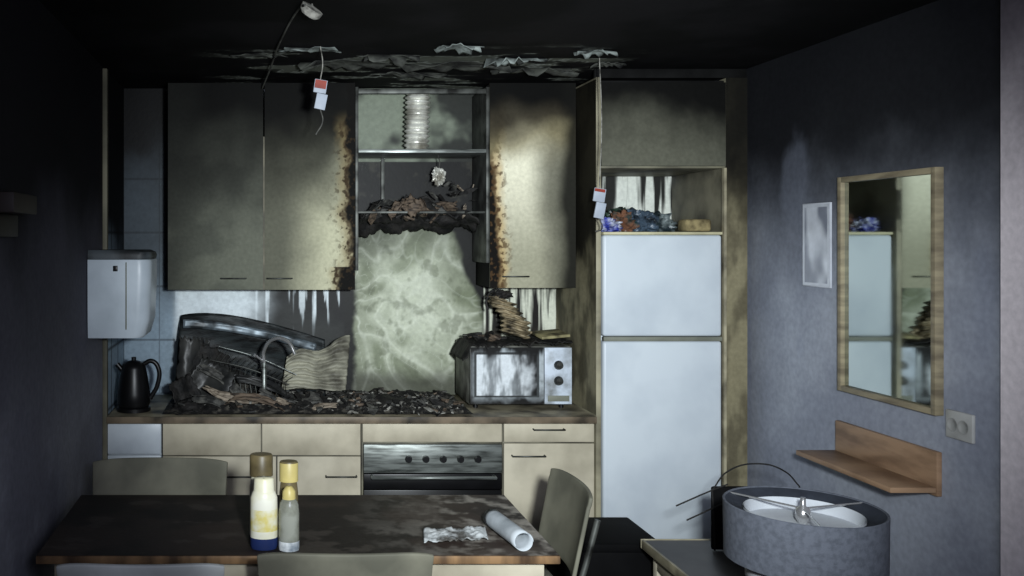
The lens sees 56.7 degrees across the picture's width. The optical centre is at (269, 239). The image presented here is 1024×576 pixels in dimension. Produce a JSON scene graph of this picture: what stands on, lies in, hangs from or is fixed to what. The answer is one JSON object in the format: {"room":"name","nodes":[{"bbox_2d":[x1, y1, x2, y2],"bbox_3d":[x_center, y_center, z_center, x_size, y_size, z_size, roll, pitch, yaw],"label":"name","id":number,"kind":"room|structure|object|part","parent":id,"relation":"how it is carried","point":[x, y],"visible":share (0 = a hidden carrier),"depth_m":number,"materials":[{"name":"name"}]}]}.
{"room":"fire-damaged room","nodes":[
{"label":"fire-damaged room","id":0,"kind":"room"},
{"bbox_2d":[0,0,123,575],"bbox_3d":[-0.820,0.455,2.175,0.001,2.610,5.750,0,0,0],"label":"wall","id":1,"kind":"structure","parent":0,"point":[51,86],"depth_m":3.33,"materials":[{"name":"paint"}]},
{"bbox_2d":[0,192,36,236],"bbox_3d":[-0.779,-0.075,2.730,0.078,0.130,0.260,0,0,0],"label":"wall shelf","id":2,"kind":"object","parent":1,"relation":"attached to","point":[13,203],"visible":1,"depth_m":2.71,"materials":[{"name":"brown wood"}]},
{"bbox_2d":[103,68,107,459],"bbox_3d":[-0.809,0.460,4.423,0.022,2.600,0.035,0,0,0],"label":"trim","id":3,"kind":"structure","parent":1,"relation":"attached to","point":[105,70],"depth_m":4.40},
{"bbox_2d":[88,249,156,337],"bbox_3d":[-0.675,0.242,4.166,0.280,0.395,0.308,0,0,0],"label":"water heater","id":4,"kind":"object","parent":1,"relation":"attached to","point":[122,283],"visible":1,"depth_m":4.02,"materials":[{"name":"white plastic"}]},
{"bbox_3d":[-0.675,0.066,4.170,0.280,0.041,0.300,0,0,0],"label":"lid","id":5,"kind":"part","parent":4,"relation":"part of","materials":[{"name":"grey plastic"}]},
{"bbox_2d":[124,89,671,393],"bbox_3d":[0.775,0.455,5.050,3.190,2.610,0.001,0,0,0],"label":"wall","id":6,"kind":"structure","parent":0,"point":[415,294],"depth_m":5.05,"materials":[{"name":"paint"}]},
{"bbox_2d":[168,83,262,289],"bbox_3d":[-0.284,-0.280,4.851,0.497,1.080,0.359,0,0,0],"label":"upper cabinet","id":7,"kind":"object","parent":6,"relation":"attached to","point":[215,130],"visible":1,"depth_m":4.70,"materials":[{"name":"beige laminate"}]},
{"bbox_2d":[265,83,354,289],"bbox_3d":[0.208,-0.280,4.851,0.472,1.080,0.359,0,0,0],"label":"upper cabinet","id":8,"kind":"object","parent":6,"relation":"attached to","point":[310,177],"visible":0.97,"depth_m":4.70,"materials":[{"name":"beige laminate"}]},
{"bbox_2d":[263,137,264,289],"bbox_3d":[-0.032,-0.140,4.712,0.007,0.800,0.017,0,0,0],"label":"trim","id":9,"kind":"structure","parent":8,"relation":"attached to","point":[263,137],"depth_m":4.70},
{"bbox_2d":[355,87,489,270],"bbox_3d":[0.796,-0.320,4.867,0.715,0.960,0.364,0,0,0],"label":"wall cabinet","id":10,"kind":"object","parent":6,"relation":"attached to","point":[412,214],"visible":1,"depth_m":4.79,"materials":[{"name":"metal"}]},
{"bbox_3d":[0.630,-0.297,5.032,0.020,0.315,0.025,0,0,0],"label":"rail","id":11,"kind":"part","parent":10,"relation":"part of","materials":[{"name":"metal"}]},
{"bbox_3d":[0.730,-0.176,4.740,0.221,0.148,0.043,0,0,0],"label":"crumpled plate","id":12,"kind":"part","parent":10,"relation":"part of","materials":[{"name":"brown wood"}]},
{"bbox_3d":[0.796,-0.146,4.737,0.668,0.012,0.015,0,0,0],"label":"rail","id":13,"kind":"part","parent":10,"relation":"part of","materials":[{"name":"metal"}]},
{"bbox_3d":[0.796,-0.777,4.710,0.668,0.025,0.020,0,0,0],"label":"rail","id":14,"kind":"part","parent":10,"relation":"part of","materials":[{"name":"metal"}]},
{"bbox_2d":[358,149,485,158],"bbox_3d":[0.796,-0.465,4.865,0.668,0.020,0.330,0,0,0],"label":"shelf","id":15,"kind":"object","parent":10,"relation":"attached to","point":[362,153],"depth_m":4.73,"materials":[{"name":"silver metal"}]},
{"bbox_2d":[476,83,575,287],"bbox_3d":[1.373,-0.285,4.851,0.448,1.070,0.359,0,0,0],"label":"upper cabinet","id":16,"kind":"object","parent":6,"relation":"attached to","point":[533,125],"visible":1,"depth_m":4.70,"materials":[{"name":"beige laminate"}]},
{"bbox_2d":[39,0,937,88],"bbox_3d":[0.775,-0.850,2.175,3.190,0.001,5.750,0,0,0],"label":"ceiling","id":17,"kind":"structure","parent":0,"point":[142,44],"depth_m":3.69,"materials":[{"name":"paint"}]},
{"bbox_2d":[300,1,322,19],"bbox_3d":[0.141,-0.810,3.176,0.074,0.071,0.080,0,0,-23],"label":"smoke detector","id":18,"kind":"object","parent":17,"relation":"attached to","point":[309,10],"visible":1,"depth_m":3.15,"materials":[{"name":"white plastic"}]},
{"bbox_2d":[262,4,305,88],"bbox_3d":[0.040,-0.815,3.880,0.168,0.067,1.561,0,0,0],"label":"cable","id":19,"kind":"object","parent":18,"relation":"hanging from","point":[303,5],"depth_m":3.73,"materials":[{"name":"black plastic"}]},
{"bbox_2d":[313,46,327,134],"bbox_3d":[0.220,-0.652,3.929,0.064,0.387,0.012,0,0,-6],"label":"wire","id":20,"kind":"object","parent":17,"relation":"hanging from","point":[320,86],"visible":1,"depth_m":3.93,"materials":[{"name":"white plastic"}]},
{"bbox_2d":[230,43,626,80],"bbox_3d":[0.762,-0.821,4.232,1.897,0.053,0.750,0,0,0],"label":"paint","id":21,"kind":"object","parent":17,"relation":"attached to","point":[375,61],"visible":1,"depth_m":4.29,"materials":[{"name":"grey paint"}]},
{"bbox_2d":[593,58,605,231],"bbox_3d":[1.530,-0.441,4.179,0.065,0.808,0.012,0,0,-6],"label":"tag","id":22,"kind":"object","parent":17,"relation":"hanging from","point":[599,194],"visible":1,"depth_m":4.18,"materials":[{"name":"white paper"}]},
{"bbox_2d":[715,0,1000,575],"bbox_3d":[2.370,0.455,2.175,0.001,2.610,5.750,0,0,0],"label":"wall","id":23,"kind":"structure","parent":0,"point":[920,87],"depth_m":3.41,"materials":[{"name":"paint"}]},
{"bbox_2d":[803,202,831,287],"bbox_3d":[2.363,0.022,3.890,0.010,0.364,0.200,0,0,0],"label":"picture frame","id":24,"kind":"object","parent":23,"relation":"attached to","point":[817,217],"visible":1,"depth_m":3.88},
{"bbox_2d":[796,420,941,496],"bbox_3d":[2.276,0.827,3.455,0.183,0.157,0.570,0,0,0],"label":"wall shelf","id":25,"kind":"object","parent":23,"relation":"attached to","point":[887,463],"visible":1,"depth_m":3.39,"materials":[{"name":"brown wood"}]},
{"bbox_2d":[837,167,943,415],"bbox_3d":[2.352,0.180,3.433,0.033,0.874,0.545,0,0,0],"label":"wall mirror","id":26,"kind":"object","parent":23,"relation":"attached to","point":[890,225],"visible":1,"depth_m":3.41,"materials":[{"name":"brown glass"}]},
{"bbox_3d":[2.350,0.180,3.694,0.031,0.874,0.022,0,0,0],"label":"frame","id":27,"kind":"part","parent":26,"relation":"part of","materials":[{"name":"brown wood"}]},
{"bbox_3d":[2.350,-0.246,3.433,0.031,0.022,0.501,0,0,0],"label":"frame","id":28,"kind":"part","parent":26,"relation":"part of","materials":[{"name":"brown wood"}]},
{"bbox_3d":[2.350,0.606,3.433,0.031,0.022,0.501,0,0,0],"label":"frame","id":29,"kind":"part","parent":26,"relation":"part of","materials":[{"name":"brown wood"}]},
{"bbox_3d":[2.350,0.180,3.171,0.031,0.874,0.022,0,0,0],"label":"frame","id":30,"kind":"part","parent":26,"relation":"part of","materials":[{"name":"brown wood"}]},
{"bbox_2d":[946,409,974,443],"bbox_3d":[2.361,0.636,3.080,0.017,0.097,0.120,0,0,0],"label":"electrical socket","id":31,"kind":"object","parent":23,"relation":"attached to","point":[959,425],"visible":1,"depth_m":3.07,"materials":[{"name":"white plastic"}]},
{"bbox_2d":[947,418,956,431],"bbox_3d":[2.353,0.637,3.105,0.003,0.048,0.048,0,0,0],"label":"outlet","id":32,"kind":"object","parent":31,"relation":"attached to","point":[951,422],"depth_m":3.11,"materials":[{"name":"white plastic"}]},
{"bbox_2d":[958,421,967,434],"bbox_3d":[2.353,0.637,3.055,0.003,0.048,0.048,0,0,0],"label":"outlet","id":33,"kind":"object","parent":31,"relation":"attached to","point":[962,425],"depth_m":3.06,"materials":[{"name":"white plastic"}]},
{"bbox_2d":[1001,0,1023,575],"bbox_3d":[2.324,0.460,2.685,0.001,2.600,0.350,0,0,0],"label":"door","id":34,"kind":"structure","parent":23,"relation":"in","point":[1012,11],"depth_m":2.82,"materials":[{"name":"paint"}]},
{"label":"floor","id":35,"kind":"structure","parent":0,"visible":0},
{"bbox_2d":[108,424,162,458],"bbox_3d":[-0.668,1.308,4.730,0.264,0.805,0.600,0,0,0],"label":"dishwasher","id":36,"kind":"object","parent":35,"relation":"on","point":[124,440],"visible":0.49,"depth_m":4.43,"materials":[{"name":"white metal"}]},
{"bbox_3d":[-0.668,1.360,4.440,0.264,0.600,0.020,0,0,0],"label":"door","id":37,"kind":"part","parent":36,"relation":"part of","materials":[{"name":"white metal"}]},
{"bbox_2d":[56,563,224,575],"bbox_3d":[-0.370,1.339,2.766,0.481,0.844,0.489,0,0,0],"label":"dining chair","id":38,"kind":"object","parent":35,"relation":"on","point":[69,569],"visible":1,"depth_m":2.54,"materials":[{"name":"metal"}]},
{"bbox_2d":[93,457,227,494],"bbox_3d":[-0.455,1.335,3.534,0.561,0.854,0.489,0,0,0],"label":"dining chair","id":39,"kind":"object","parent":35,"relation":"on","point":[143,475],"visible":0.42,"depth_m":3.73,"materials":[{"name":"plastic"}]},
{"bbox_2d":[163,424,360,494],"bbox_3d":[-0.040,1.331,4.716,0.976,0.858,0.628,0,0,0],"label":"base cabinet","id":40,"kind":"object","parent":35,"relation":"on","point":[328,456],"visible":0.38,"depth_m":4.43,"materials":[{"name":"beige laminate"}]},
{"bbox_3d":[-0.150,1.160,4.416,0.158,0.008,0.028,0,0,0],"label":"handle","id":41,"kind":"part","parent":40,"relation":"part of","materials":[{"name":"metal"}]},
{"bbox_3d":[0.350,1.160,4.416,0.158,0.008,0.028,0,0,0],"label":"handle","id":42,"kind":"part","parent":40,"relation":"part of","materials":[{"name":"metal"}]},
{"bbox_2d":[106,394,596,423],"bbox_3d":[0.399,0.881,4.721,2.398,0.033,0.647,0,0,0],"label":"countertop","id":43,"kind":"structure","parent":40,"relation":"on","point":[485,413],"depth_m":4.41,"materials":[{"name":"laminate"}]},
{"bbox_2d":[115,357,161,413],"bbox_3d":[-0.676,0.727,4.551,0.204,0.272,0.170,0,0,34],"label":"electric kettle","id":44,"kind":"object","parent":43,"relation":"on","point":[134,395],"visible":1,"depth_m":4.50,"materials":[{"name":"black plastic"}]},
{"bbox_3d":[-0.760,0.645,4.560,0.050,0.052,0.028,0,0,0],"label":"spout","id":45,"kind":"part","parent":44,"relation":"part of","materials":[{"name":"black plastic"}]},
{"bbox_3d":[-0.596,0.705,4.560,0.095,0.207,0.024,0,0,0],"label":"handle","id":46,"kind":"part","parent":44,"relation":"part of","materials":[{"name":"black plastic"}]},
{"bbox_2d":[162,313,472,416],"bbox_3d":[0.243,0.649,4.710,1.546,0.491,0.620,0,0,0],"label":"debris pile","id":47,"kind":"object","parent":43,"relation":"on","point":[226,364],"visible":1,"depth_m":4.70,"materials":[{"name":"brown wood"}]},
{"bbox_3d":[-0.110,0.623,4.910,0.822,0.439,0.185,0,0,0],"label":"collapsed panel","id":48,"kind":"part","parent":47,"relation":"part of","materials":[{"name":"black metal"}]},
{"bbox_2d":[254,336,296,388],"bbox_3d":[0.025,0.675,4.537,0.217,0.379,0.131,0,0,0],"label":"faucet","id":49,"kind":"object","parent":47,"relation":"on","point":[262,382],"depth_m":4.57,"materials":[{"name":"silver metal"}]},
{"bbox_2d":[451,288,572,407],"bbox_3d":[1.261,0.558,4.764,0.566,0.614,0.392,0,0,0],"label":"microwave oven","id":50,"kind":"object","parent":43,"relation":"on","point":[521,368],"visible":1,"depth_m":4.60,"materials":[{"name":"metal"}]},
{"bbox_3d":[1.211,0.695,4.610,0.378,0.290,0.016,0,0,0],"label":"door","id":51,"kind":"part","parent":50,"relation":"part of","materials":[{"name":"metal"}]},
{"bbox_3d":[1.212,0.695,4.600,0.374,0.288,0.001,0,0,0],"label":"door","id":52,"kind":"part","parent":50,"relation":"part of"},
{"bbox_3d":[1.474,0.695,4.609,0.140,0.290,0.018,0,0,0],"label":"control panel","id":53,"kind":"part","parent":50,"relation":"part of","materials":[{"name":"silver metal"}]},
{"bbox_3d":[1.475,0.640,4.588,0.048,0.048,0.024,0,0,0],"label":"knob","id":54,"kind":"part","parent":50,"relation":"part of","materials":[{"name":"plastic"}]},
{"bbox_3d":[1.475,0.720,4.588,0.048,0.048,0.024,0,0,0],"label":"knob","id":55,"kind":"part","parent":50,"relation":"part of","materials":[{"name":"plastic"}]},
{"bbox_2d":[36,495,559,575],"bbox_3d":[0.090,1.385,3.225,1.680,0.749,0.690,0,0,0],"label":"dining table","id":56,"kind":"object","parent":35,"relation":"on","point":[98,529],"visible":0.83,"depth_m":3.12,"materials":[{"name":"brown wood"}]},
{"bbox_2d":[250,452,272,496],"bbox_3d":[-0.030,0.872,3.090,0.080,0.276,0.064,0,0,0],"label":"cap","id":57,"kind":"object","parent":56,"relation":"on","point":[261,463],"visible":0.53,"depth_m":3.07,"materials":[{"name":"brown plastic"}]},
{"bbox_2d":[250,476,277,550],"bbox_3d":[-0.020,0.894,2.955,0.090,0.231,0.068,0,0,0],"label":"bottle","id":58,"kind":"object","parent":56,"relation":"on","point":[263,499],"visible":1,"depth_m":2.93,"materials":[{"name":"white plastic"}]},
{"bbox_2d":[279,459,297,504],"bbox_3d":[0.064,0.881,3.070,0.064,0.257,0.051,0,0,0],"label":"cap","id":59,"kind":"object","parent":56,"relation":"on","point":[288,468],"visible":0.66,"depth_m":3.05,"materials":[{"name":"yellow plastic"}]},
{"bbox_2d":[279,486,298,551],"bbox_3d":[0.062,0.906,2.940,0.068,0.206,0.061,0,0,0],"label":"sauce bottle","id":60,"kind":"object","parent":56,"relation":"on","point":[288,507],"visible":0.98,"depth_m":2.92,"materials":[{"name":"grey plastic"}]},
{"bbox_2d":[423,526,487,542],"bbox_3d":[0.630,0.995,3.060,0.260,0.017,0.127,0,0,-8],"label":"crumpled paper","id":61,"kind":"object","parent":56,"relation":"on","point":[478,532],"visible":1,"depth_m":3.05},
{"bbox_2d":[483,509,533,550],"bbox_3d":[0.801,0.975,3.035,0.063,0.062,0.263,0,0,-9],"label":"paper roll","id":62,"kind":"object","parent":56,"relation":"on","point":[511,532],"visible":1,"depth_m":2.99,"materials":[{"name":"white paper"}]},
{"bbox_2d":[257,552,433,575],"bbox_3d":[0.222,1.338,2.846,0.521,0.847,0.489,0,0,0],"label":"dining chair","id":63,"kind":"object","parent":35,"relation":"on","point":[273,563],"visible":1,"depth_m":2.63,"materials":[{"name":"plastic"}]},
{"bbox_2d":[361,424,501,494],"bbox_3d":[0.799,1.281,4.704,0.694,0.758,0.651,0,0,0],"label":"oven","id":64,"kind":"object","parent":35,"relation":"on","point":[396,459],"visible":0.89,"depth_m":4.42,"materials":[{"name":"silver metal"}]},
{"bbox_3d":[0.680,1.075,4.408,0.036,0.036,0.022,0,0,0],"label":"knob","id":65,"kind":"part","parent":64,"relation":"part of","materials":[{"name":"black plastic"}]},
{"bbox_3d":[0.765,1.075,4.408,0.036,0.036,0.022,0,0,0],"label":"knob","id":66,"kind":"part","parent":64,"relation":"part of","materials":[{"name":"black plastic"}]},
{"bbox_3d":[0.800,1.425,4.438,0.680,0.390,0.025,0,0,0],"label":"door glass","id":67,"kind":"part","parent":64,"relation":"part of","materials":[{"name":"black glass"}]},
{"bbox_3d":[0.800,1.188,4.435,0.680,0.075,0.030,0,0,0],"label":"door frame","id":68,"kind":"part","parent":64,"relation":"part of","materials":[{"name":"black plastic"}]},
{"bbox_3d":[0.800,1.075,4.435,0.680,0.140,0.030,0,0,0],"label":"control panel","id":69,"kind":"part","parent":64,"relation":"part of","materials":[{"name":"silver metal"}]},
{"bbox_3d":[0.800,1.160,4.399,0.618,0.017,0.041,0,0,0],"label":"handle","id":70,"kind":"part","parent":64,"relation":"part of","materials":[{"name":"silver metal"}]},
{"bbox_3d":[0.850,1.075,4.408,0.036,0.036,0.022,0,0,0],"label":"knob","id":71,"kind":"part","parent":64,"relation":"part of","materials":[{"name":"black plastic"}]},
{"bbox_3d":[0.935,1.075,4.408,0.036,0.036,0.022,0,0,0],"label":"knob","id":72,"kind":"part","parent":64,"relation":"part of","materials":[{"name":"black plastic"}]},
{"bbox_3d":[1.020,1.075,4.408,0.036,0.036,0.022,0,0,0],"label":"knob","id":73,"kind":"part","parent":64,"relation":"part of","materials":[{"name":"black plastic"}]},
{"bbox_2d":[502,424,593,568],"bbox_3d":[1.374,1.331,4.716,0.448,0.858,0.628,0,0,0],"label":"base cabinet","id":74,"kind":"object","parent":35,"relation":"on","point":[529,451],"visible":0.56,"depth_m":4.43,"materials":[{"name":"beige laminate"}]},
{"bbox_3d":[1.270,1.060,4.416,0.168,0.008,0.028,0,0,0],"label":"handle","id":75,"kind":"part","parent":74,"relation":"part of","materials":[{"name":"metal"}]},
{"bbox_3d":[1.370,0.930,4.416,0.158,0.008,0.028,0,0,0],"label":"handle","id":76,"kind":"part","parent":74,"relation":"part of","materials":[{"name":"metal"}]},
{"bbox_2d":[539,468,600,575],"bbox_3d":[0.934,1.331,3.381,0.489,0.862,0.422,0,0,-1],"label":"dining chair","id":77,"kind":"object","parent":35,"relation":"on","point":[568,501],"visible":0.83,"depth_m":3.39,"materials":[{"name":"plastic"}]},
{"bbox_3d":[0.900,1.320,3.380,0.403,0.034,0.422,0,0,-1],"label":"seat","id":78,"kind":"part","parent":77,"relation":"part of","materials":[{"name":"beige"}]},
{"bbox_3d":[1.122,1.379,3.199,0.120,0.764,0.051,0,0,-1],"label":"leg","id":79,"kind":"part","parent":77,"relation":"part of","materials":[{"name":"metal"}]},
{"bbox_2d":[546,517,654,575],"bbox_3d":[1.420,1.505,3.885,0.400,0.510,0.370,0,0,0],"label":"storage box","id":80,"kind":"object","parent":35,"relation":"on","point":[617,551],"visible":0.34,"depth_m":3.72,"materials":[{"name":"plastic"}]},
{"bbox_3d":[1.420,1.269,3.885,0.400,0.038,0.370,0,0,0],"label":"lid","id":81,"kind":"part","parent":80,"relation":"part of","materials":[{"name":"black plastic"}]},
{"bbox_2d":[556,69,746,516],"bbox_3d":[1.977,0.458,4.730,0.754,2.605,0.620,0,0,0],"label":"housing","id":82,"kind":"object","parent":35,"relation":"on","point":[692,133],"visible":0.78,"depth_m":4.44,"materials":[{"name":"laminate"}]},
{"bbox_3d":[1.614,0.480,4.730,0.024,2.560,0.620,0,0,0],"label":"panel","id":83,"kind":"part","parent":82,"relation":"part of","materials":[{"name":"beige wood"}]},
{"bbox_3d":[1.935,-0.570,4.423,0.610,0.410,0.001,0,0,0],"label":"door","id":84,"kind":"part","parent":82,"relation":"part of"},
{"bbox_3d":[1.977,-0.823,4.450,0.750,0.045,0.020,0,0,0],"label":"cornice","id":85,"kind":"part","parent":82,"relation":"part of","materials":[{"name":"black wood"}]},
{"bbox_3d":[2.301,0.480,4.740,0.102,2.560,0.600,0,0,0],"label":"panel","id":86,"kind":"part","parent":82,"relation":"part of","materials":[{"name":"beige laminate"}]},
{"bbox_2d":[601,232,721,538],"bbox_3d":[1.933,0.845,4.723,0.586,1.770,0.595,0,0,0],"label":"refrigerator","id":87,"kind":"object","parent":35,"relation":"on","point":[661,291],"visible":0.7,"depth_m":4.43,"materials":[{"name":"metal"}]},
{"bbox_2d":[601,207,710,231],"bbox_3d":[1.921,-0.109,4.646,0.597,0.136,0.337,0,0,0],"label":"plastic bags","id":88,"kind":"object","parent":87,"relation":"on","point":[620,219],"visible":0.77,"depth_m":4.56},
{"bbox_3d":[1.933,1.084,4.461,0.586,1.172,0.062,0,0,0],"label":"fridge door","id":89,"kind":"part","parent":87,"relation":"part of","materials":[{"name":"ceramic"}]},
{"bbox_3d":[1.933,0.225,4.461,0.586,0.500,0.062,0,0,0],"label":"freezer door","id":90,"kind":"part","parent":87,"relation":"part of","materials":[{"name":"ceramic"}]},
{"bbox_3d":[1.933,0.487,4.438,0.582,0.022,0.025,0,0,0],"label":"gasket trim","id":91,"kind":"part","parent":87,"relation":"part of","materials":[{"name":"grey rubber"}]},
{"bbox_2d":[641,539,744,575],"bbox_3d":[1.774,1.484,2.995,0.552,0.552,1.290,0,0,0],"label":"side table","id":92,"kind":"object","parent":35,"relation":"on","point":[671,557],"visible":0.63,"depth_m":3.44,"materials":[{"name":"beige laminate"}]},
{"bbox_3d":[1.548,1.498,3.578,0.035,0.525,0.035,0,0,0],"label":"leg","id":93,"kind":"part","parent":92,"relation":"part of","materials":[{"name":"beige laminate"}]},
{"bbox_3d":[1.538,1.272,3.000,0.015,0.075,1.120,0,0,0],"label":"rail","id":94,"kind":"part","parent":92,"relation":"part of","materials":[{"name":"beige laminate"}]},
{"bbox_2d":[676,463,799,550],"bbox_3d":[1.811,1.035,3.497,0.452,0.346,0.067,0,0,7],"label":"wire rack","id":95,"kind":"object","parent":92,"relation":"on","point":[717,492],"visible":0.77,"depth_m":3.50,"materials":[{"name":"black metal"}]},
{"bbox_3d":[1.684,0.995,3.507,0.196,0.095,0.013,0,0,6],"label":"rod","id":96,"kind":"part","parent":95,"relation":"part of","materials":[{"name":"black metal"}]},
{"bbox_3d":[1.700,1.045,3.485,0.166,0.095,0.006,0,0,11],"label":"rod","id":97,"kind":"part","parent":95,"relation":"part of","materials":[{"name":"black metal"}]},
{"bbox_3d":[1.810,1.084,3.510,0.180,0.248,0.020,0,0,0],"label":"basket plate","id":98,"kind":"part","parent":95,"relation":"part of","materials":[{"name":"black plastic"}]},
{"bbox_2d":[722,486,890,575],"bbox_3d":[1.605,0.992,2.710,0.434,0.434,0.434,0,0,0],"label":"table lamp","id":99,"kind":"object","parent":92,"relation":"on","point":[768,530],"visible":1,"depth_m":2.60,"materials":[{"name":"grey fabric"}]},
{"bbox_2d":[745,568,765,575],"bbox_3d":[1.605,1.010,2.710,0.316,0.100,0.316,0,0,0],"label":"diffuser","id":100,"kind":"object","parent":99,"relation":"attached to","point":[748,572],"depth_m":2.71,"materials":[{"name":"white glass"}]},
{"bbox_3d":[1.535,0.806,2.789,0.006,0.010,0.212,0,0,-41],"label":"spider arm","id":101,"kind":"part","parent":99,"relation":"part of","materials":[{"name":"silver metal"}]},
{"bbox_2d":[795,497,810,524],"bbox_3d":[1.605,0.815,2.710,0.044,0.080,0.044,0,0,0],"label":"socket","id":102,"kind":"object","parent":99,"relation":"attached to","point":[801,517],"depth_m":2.70,"materials":[{"name":"silver metal"}]},
{"bbox_2d":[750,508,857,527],"bbox_3d":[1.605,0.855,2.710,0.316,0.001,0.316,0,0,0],"label":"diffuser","id":103,"kind":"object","parent":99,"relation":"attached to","point":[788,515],"depth_m":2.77,"materials":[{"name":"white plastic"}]},
{"bbox_2d":[743,496,866,527],"bbox_3d":[1.605,0.889,2.710,0.322,0.142,0.322,0,0,0],"label":"diffuser","id":104,"kind":"object","parent":99,"relation":"attached to","point":[824,511],"depth_m":2.78,"materials":[{"name":"white plastic"}]},
{"bbox_3d":[1.571,0.806,2.610,0.006,0.010,0.212,0,0,19],"label":"spider arm","id":105,"kind":"part","parent":99,"relation":"part of","materials":[{"name":"silver metal"}]},
{"bbox_3d":[1.709,0.806,2.731,0.212,0.010,0.006,0,0,-11],"label":"spider arm","id":106,"kind":"part","parent":99,"relation":"part of","materials":[{"name":"silver metal"}]}
]}

